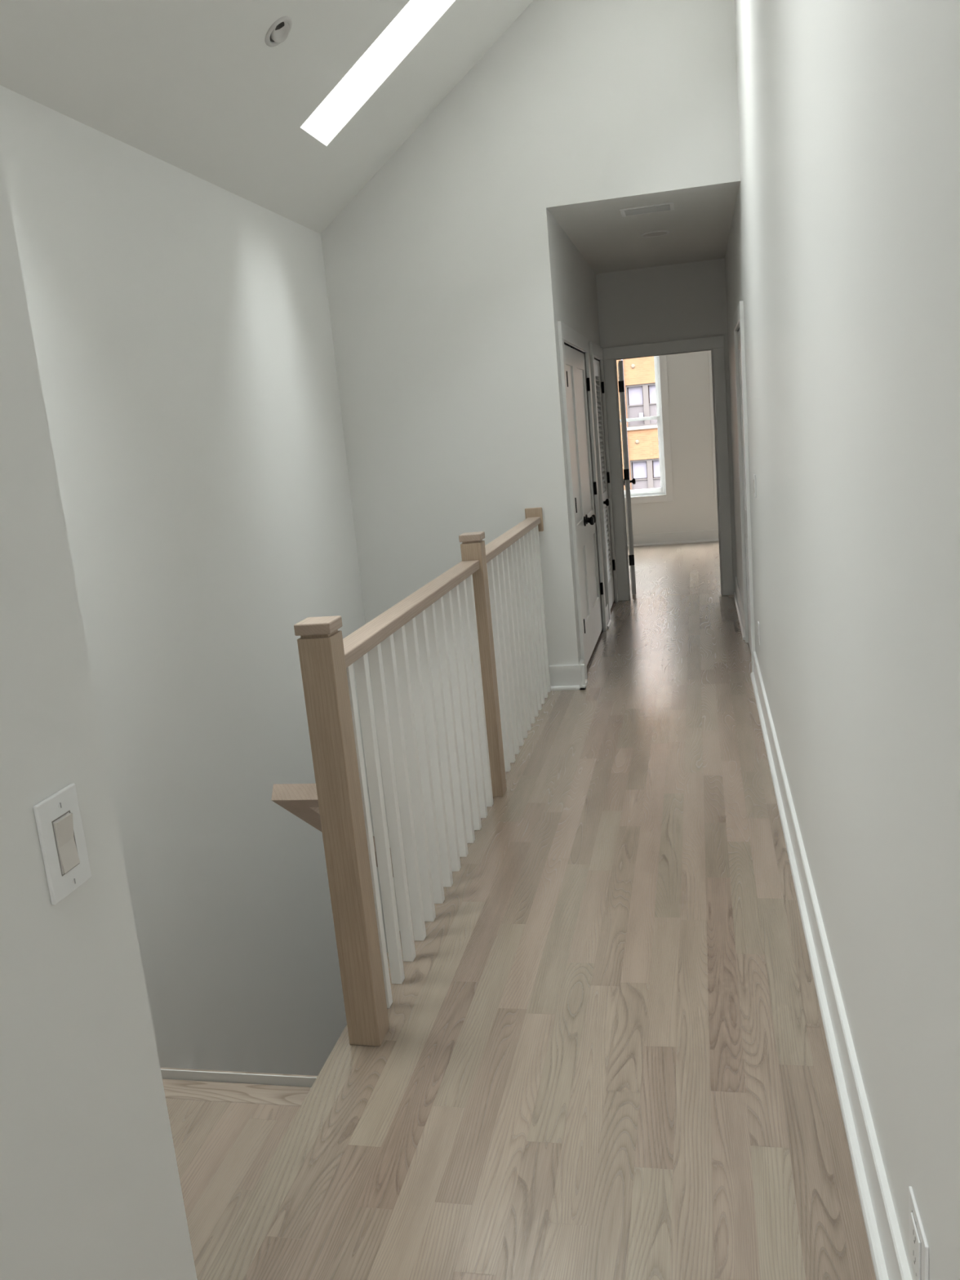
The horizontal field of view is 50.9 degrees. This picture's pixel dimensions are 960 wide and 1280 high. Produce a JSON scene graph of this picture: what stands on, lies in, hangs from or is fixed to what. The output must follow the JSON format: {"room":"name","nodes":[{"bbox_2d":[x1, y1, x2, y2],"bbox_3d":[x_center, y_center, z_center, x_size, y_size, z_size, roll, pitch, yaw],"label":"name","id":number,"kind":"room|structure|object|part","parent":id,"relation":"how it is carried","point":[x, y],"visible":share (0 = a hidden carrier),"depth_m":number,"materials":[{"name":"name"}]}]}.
{"room":"upstairs hallway","nodes":[
{"label":"upstairs hallway","id":0,"kind":"room"},
{"bbox_2d":[0,149,197,1279],"bbox_3d":[-0.624,-0.424,0.845,0.115,3.858,0.546,-3,12,13],"label":"wall partition","id":1,"kind":"structure","parent":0,"point":[91,1187],"depth_m":1.12,"materials":[{"name":"paint"}]},
{"bbox_2d":[33,783,91,905],"bbox_3d":[-0.466,0.228,1.133,0.010,0.116,0.072,-3,12,13],"label":"light switch","id":2,"kind":"object","parent":1,"relation":"attached to","point":[58,819],"visible":1,"depth_m":1.13,"materials":[{"name":"white plastic"}]},
{"bbox_2d":[0,84,399,1075],"bbox_3d":[-1.681,1.355,1.848,0.100,5.668,9.449,-3,12,13],"label":"wall","id":3,"kind":"structure","parent":0,"point":[181,326],"depth_m":4.20,"materials":[{"name":"paint"}]},
{"bbox_2d":[162,1079,311,1279],"bbox_3d":[-1.031,1.501,2.057,1.062,0.040,1.848,-3,12,13],"label":"floor","id":4,"kind":"structure","parent":0,"point":[225,1135],"depth_m":2.65,"materials":[{"name":"brown wood"}]},
{"bbox_2d":[0,0,533,234],"bbox_3d":[-0.874,-2.417,0.801,2.657,2.511,9.675,-3,12,13],"label":"ceiling","id":5,"kind":"structure","parent":0,"point":[295,128],"depth_m":4.17,"materials":[{"name":"paint"}]},
{"bbox_2d":[265,16,292,47],"bbox_3d":[-0.782,-2.364,3.919,0.108,0.084,0.134,-2,12,15],"label":"recessed light","id":6,"kind":"object","parent":5,"relation":"in","point":[278,32],"visible":0.98,"depth_m":3.91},
{"bbox_2d":[320,0,740,905],"bbox_3d":[0.351,-0.598,5.973,2.437,7.417,0.106,-3,12,13],"label":"wall","id":7,"kind":"structure","parent":0,"point":[439,273],"depth_m":5.67,"materials":[{"name":"paint"}]},
{"bbox_2d":[549,658,587,690],"bbox_3d":[0.490,0.213,6.126,0.307,0.150,0.164,-3,12,13],"label":"baseboard","id":8,"kind":"structure","parent":7,"relation":"attached to","point":[562,677],"depth_m":6.05,"materials":[{"name":"paint"}]},
{"bbox_2d":[202,541,875,1279],"bbox_3d":[0.735,0.618,4.606,5.400,0.060,16.017,-3,12,13],"label":"floor","id":9,"kind":"structure","parent":0,"point":[603,1054],"depth_m":2.61,"materials":[{"name":"brown wood"}]},
{"bbox_2d":[293,506,551,1045],"bbox_3d":[-0.002,0.130,4.284,0.105,1.154,3.580,-3,12,13],"label":"balustrade","id":10,"kind":"object","parent":9,"relation":"on","point":[465,668],"visible":1,"depth_m":3.23,"materials":[{"name":"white wood"}]},
{"bbox_2d":[271,783,408,884],"bbox_3d":[-0.116,1.052,4.131,0.158,1.975,2.696,-3,12,13],"label":"stair handrail","id":11,"kind":"object","parent":10,"relation":"attached to","point":[300,800],"visible":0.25,"depth_m":2.67,"materials":[{"name":"brown wood"}]},
{"bbox_3d":[-0.349,0.526,2.622,0.087,1.127,0.087,-3,12,13],"label":"newel post","id":12,"kind":"part","parent":10,"relation":"part of","materials":[{"name":"brown wood"}]},
{"bbox_3d":[-0.215,-0.125,3.392,0.078,0.038,1.722,-3,12,13],"label":"handrail","id":13,"kind":"part","parent":10,"relation":"part of","materials":[{"name":"brown wood"}]},
{"bbox_3d":[0.018,0.129,4.348,0.087,1.127,0.087,-3,12,13],"label":"newel post","id":14,"kind":"part","parent":10,"relation":"part of","materials":[{"name":"brown wood"}]},
{"bbox_3d":[0.147,-0.515,5.089,0.078,0.038,1.662,-3,12,13],"label":"handrail","id":15,"kind":"part","parent":10,"relation":"part of","materials":[{"name":"brown wood"}]},
{"bbox_2d":[548,211,615,659],"bbox_3d":[0.739,-1.366,7.235,0.100,2.728,2.797,-3,12,13],"label":"wall","id":16,"kind":"structure","parent":0,"point":[574,279],"depth_m":6.66,"materials":[{"name":"paint"}]},
{"bbox_2d":[557,320,607,679],"bbox_3d":[0.675,-0.950,6.727,0.160,2.135,1.564,-3,12,13],"label":"door","id":17,"kind":"structure","parent":16,"relation":"in","point":[575,386],"depth_m":6.70,"materials":[{"name":"paint"}]},
{"bbox_3d":[0.724,-0.789,6.690,0.064,0.066,0.066,-3,12,13],"label":"knob","id":18,"kind":"part","parent":17,"relation":"part of","materials":[{"name":"black metal"}]},
{"bbox_3d":[0.748,-0.816,6.806,0.064,0.066,0.066,-3,12,13],"label":"knob","id":19,"kind":"part","parent":17,"relation":"part of","materials":[{"name":"black metal"}]},
{"bbox_2d":[589,341,618,619],"bbox_3d":[0.981,-1.280,8.164,0.160,2.135,0.915,-3,12,13],"label":"door","id":20,"kind":"structure","parent":16,"relation":"in","point":[596,351],"depth_m":8.31,"materials":[{"name":"paint"}]},
{"bbox_3d":[0.980,-1.076,7.894,0.064,0.066,0.066,-3,12,13],"label":"knob","id":21,"kind":"part","parent":20,"relation":"part of","materials":[{"name":"black metal"}]},
{"bbox_2d":[605,603,611,629],"bbox_3d":[0.986,-0.185,7.796,0.033,0.150,0.264,-3,12,13],"label":"baseboard","id":22,"kind":"structure","parent":16,"relation":"attached to","point":[608,621],"depth_m":7.81,"materials":[{"name":"paint"}]},
{"bbox_2d":[550,185,739,274],"bbox_3d":[0.820,-2.766,6.955,2.001,0.100,2.910,-3,12,13],"label":"ceiling","id":23,"kind":"structure","parent":0,"point":[700,224],"depth_m":6.50,"materials":[{"name":"paint"}]},
{"bbox_2d":[619,202,675,217],"bbox_3d":[0.968,-2.486,5.829,0.306,0.010,0.204,-3,12,13],"label":"ceiling vent","id":24,"kind":"object","parent":23,"relation":"in","point":[669,206],"visible":1,"depth_m":5.80,"materials":[{"name":"metal"}]},
{"bbox_2d":[640,230,670,237],"bbox_3d":[1.159,-2.680,6.661,0.196,0.006,0.196,-3,12,13],"label":"recessed light","id":25,"kind":"object","parent":23,"relation":"in","point":[655,233],"visible":1,"depth_m":6.65,"materials":[{"name":"paint"}]},
{"bbox_2d":[595,257,737,597],"bbox_3d":[1.504,-1.707,8.518,5.400,2.728,0.113,-3,12,13],"label":"wall","id":26,"kind":"structure","parent":0,"point":[685,300],"depth_m":8.23,"materials":[{"name":"paint"}]},
{"bbox_2d":[602,335,733,600],"bbox_3d":[1.681,-1.506,8.932,0.987,2.135,0.928,-3,12,13],"label":"door","id":27,"kind":"structure","parent":26,"relation":"in","point":[714,344],"depth_m":8.48,"materials":[{"name":"paint"}]},
{"bbox_3d":[1.419,-1.481,9.415,0.064,0.066,0.066,-4,12,8],"label":"knob","id":28,"kind":"part","parent":27,"relation":"part of","materials":[{"name":"black metal"}]},
{"bbox_2d":[625,350,718,535],"bbox_3d":[2.251,-2.515,12.028,5.400,2.728,0.140,-3,12,13],"label":"wall","id":29,"kind":"structure","parent":0,"point":[694,506],"depth_m":11.98,"materials":[{"name":"paint"}]},
{"bbox_2d":[619,355,673,504],"bbox_3d":[1.715,-2.598,12.093,1.099,1.926,0.118,-3,12,13],"label":"window","id":30,"kind":"structure","parent":29,"relation":"in","point":[660,362],"depth_m":12.02,"materials":[{"name":"paint"}]},
{"bbox_3d":[1.751,-2.209,12.178,0.873,0.900,0.028,-3,12,13],"label":"sash","id":31,"kind":"part","parent":30,"relation":"part of","materials":[{"name":"white plastic"}]},
{"bbox_3d":[1.683,-3.030,12.037,0.873,0.830,0.028,-3,12,13],"label":"sash","id":32,"kind":"part","parent":30,"relation":"part of","materials":[{"name":"white plastic"}]},
{"bbox_2d":[626,528,719,546],"bbox_3d":[2.349,-1.234,12.211,5.400,0.140,0.033,-3,12,13],"label":"baseboard","id":33,"kind":"structure","parent":29,"relation":"attached to","point":[704,535],"depth_m":12.21,"materials":[{"name":"paint"}]},
{"bbox_2d":[724,0,959,1279],"bbox_3d":[0.798,-1.413,2.264,0.120,4.950,12.465,-3,12,13],"label":"wall","id":34,"kind":"structure","parent":0,"point":[842,255],"depth_m":1.79,"materials":[{"name":"paint"}]},
{"bbox_2d":[733,577,744,639],"bbox_3d":[1.996,-0.269,7.754,0.033,0.150,1.777,-3,12,13],"label":"baseboard","id":35,"kind":"structure","parent":34,"relation":"attached to","point":[737,594],"depth_m":7.70,"materials":[{"name":"paint"}]},
{"bbox_2d":[733,300,755,671],"bbox_3d":[1.692,-0.936,6.221,0.141,2.135,0.974,-3,12,13],"label":"door","id":36,"kind":"structure","parent":34,"relation":"in","point":[738,317],"depth_m":6.36,"materials":[{"name":"paint"}]},
{"bbox_2d":[752,474,755,497],"bbox_3d":[1.410,-0.791,5.182,0.010,0.116,0.072,-3,12,13],"label":"light switch","id":37,"kind":"object","parent":34,"relation":"attached to","point":[754,476],"visible":1,"depth_m":5.15,"materials":[{"name":"white plastic"}]},
{"bbox_2d":[757,621,759,644],"bbox_3d":[1.499,-0.037,5.426,0.009,0.116,0.072,-3,12,13],"label":"wall outlet","id":38,"kind":"object","parent":34,"relation":"attached to","point":[758,626],"visible":1,"depth_m":5.40,"materials":[{"name":"white plastic"}]},
{"bbox_2d":[750,651,911,1279],"bbox_3d":[0.642,1.195,1.396,0.033,0.150,9.600,-3,12,13],"label":"baseboard","id":39,"kind":"structure","parent":34,"relation":"attached to","point":[890,1262],"depth_m":2.37,"materials":[{"name":"paint"}]},
{"bbox_2d":[908,1186,928,1279],"bbox_3d":[0.685,0.952,1.580,0.009,0.118,0.125,-3,12,13],"label":"wall outlet","id":40,"kind":"object","parent":34,"relation":"attached to","point":[918,1246],"visible":1,"depth_m":1.56,"materials":[{"name":"white plastic"}]},
{"bbox_2d":[910,1212,920,1279],"bbox_3d":[0.684,0.952,1.581,0.005,0.074,0.062,-3,12,13],"label":"socket","id":41,"kind":"object","parent":40,"relation":"attached to","point":[915,1235],"depth_m":1.57,"materials":[{"name":"white plastic"}]},
{"label":"outside","id":42,"kind":"structure","parent":0,"visible":0},
{"bbox_3d":[4.014,4.182,15.828,80.000,0.200,90.000,-3,12,13],"label":"ground","id":43,"kind":"structure","parent":42,"visible":0},
{"bbox_2d":[616,355,660,490],"bbox_3d":[7.008,-10.275,39.032,19.000,17.920,6.150,-3,12,13],"label":"brick building","id":44,"kind":"structure","parent":43,"relation":"on","point":[639,381],"depth_m":36.81,"materials":[{"name":"brick"}]},
{"bbox_3d":[6.442,-7.774,36.684,2.160,0.110,0.160,-3,12,13],"label":"window sill","id":45,"kind":"part","parent":44,"relation":"part of","materials":[{"name":"stone"}]},
{"bbox_2d":[627,384,656,404],"bbox_3d":[6.379,-8.901,36.606,1.950,0.730,0.020,-3,12,13],"label":"window","id":46,"kind":"structure","parent":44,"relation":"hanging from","point":[635,393],"depth_m":36.66,"materials":[{"name":"white glass"}]},
{"bbox_3d":[6.426,-8.244,36.705,2.000,0.700,0.020,-3,12,13],"label":"pane","id":47,"kind":"part","parent":44,"relation":"part of","materials":[{"name":"grey glass"}]},
{"bbox_3d":[6.666,-5.622,37.257,2.000,0.700,0.020,-3,12,13],"label":"pane","id":48,"kind":"part","parent":44,"relation":"part of","materials":[{"name":"grey glass"}]},
{"bbox_2d":[632,459,660,478],"bbox_3d":[6.615,-6.328,37.148,1.950,0.630,0.020,-3,12,13],"label":"window","id":49,"kind":"structure","parent":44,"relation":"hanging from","point":[639,467],"depth_m":37.21,"materials":[{"name":"white glass"}]},
{"bbox_3d":[-0.261,3.444,5.118,1.062,0.100,3.549,-3,12,13],"label":"floor","id":50,"kind":"structure","parent":0,"visible":0},
{"bbox_2d":[160,1067,317,1087],"bbox_3d":[-0.415,2.074,4.658,1.042,2.283,3.110,-3,12,13],"label":"baseboard","id":51,"kind":"structure","parent":50,"relation":"on","point":[160,1068],"depth_m":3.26,"materials":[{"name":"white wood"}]}
]}

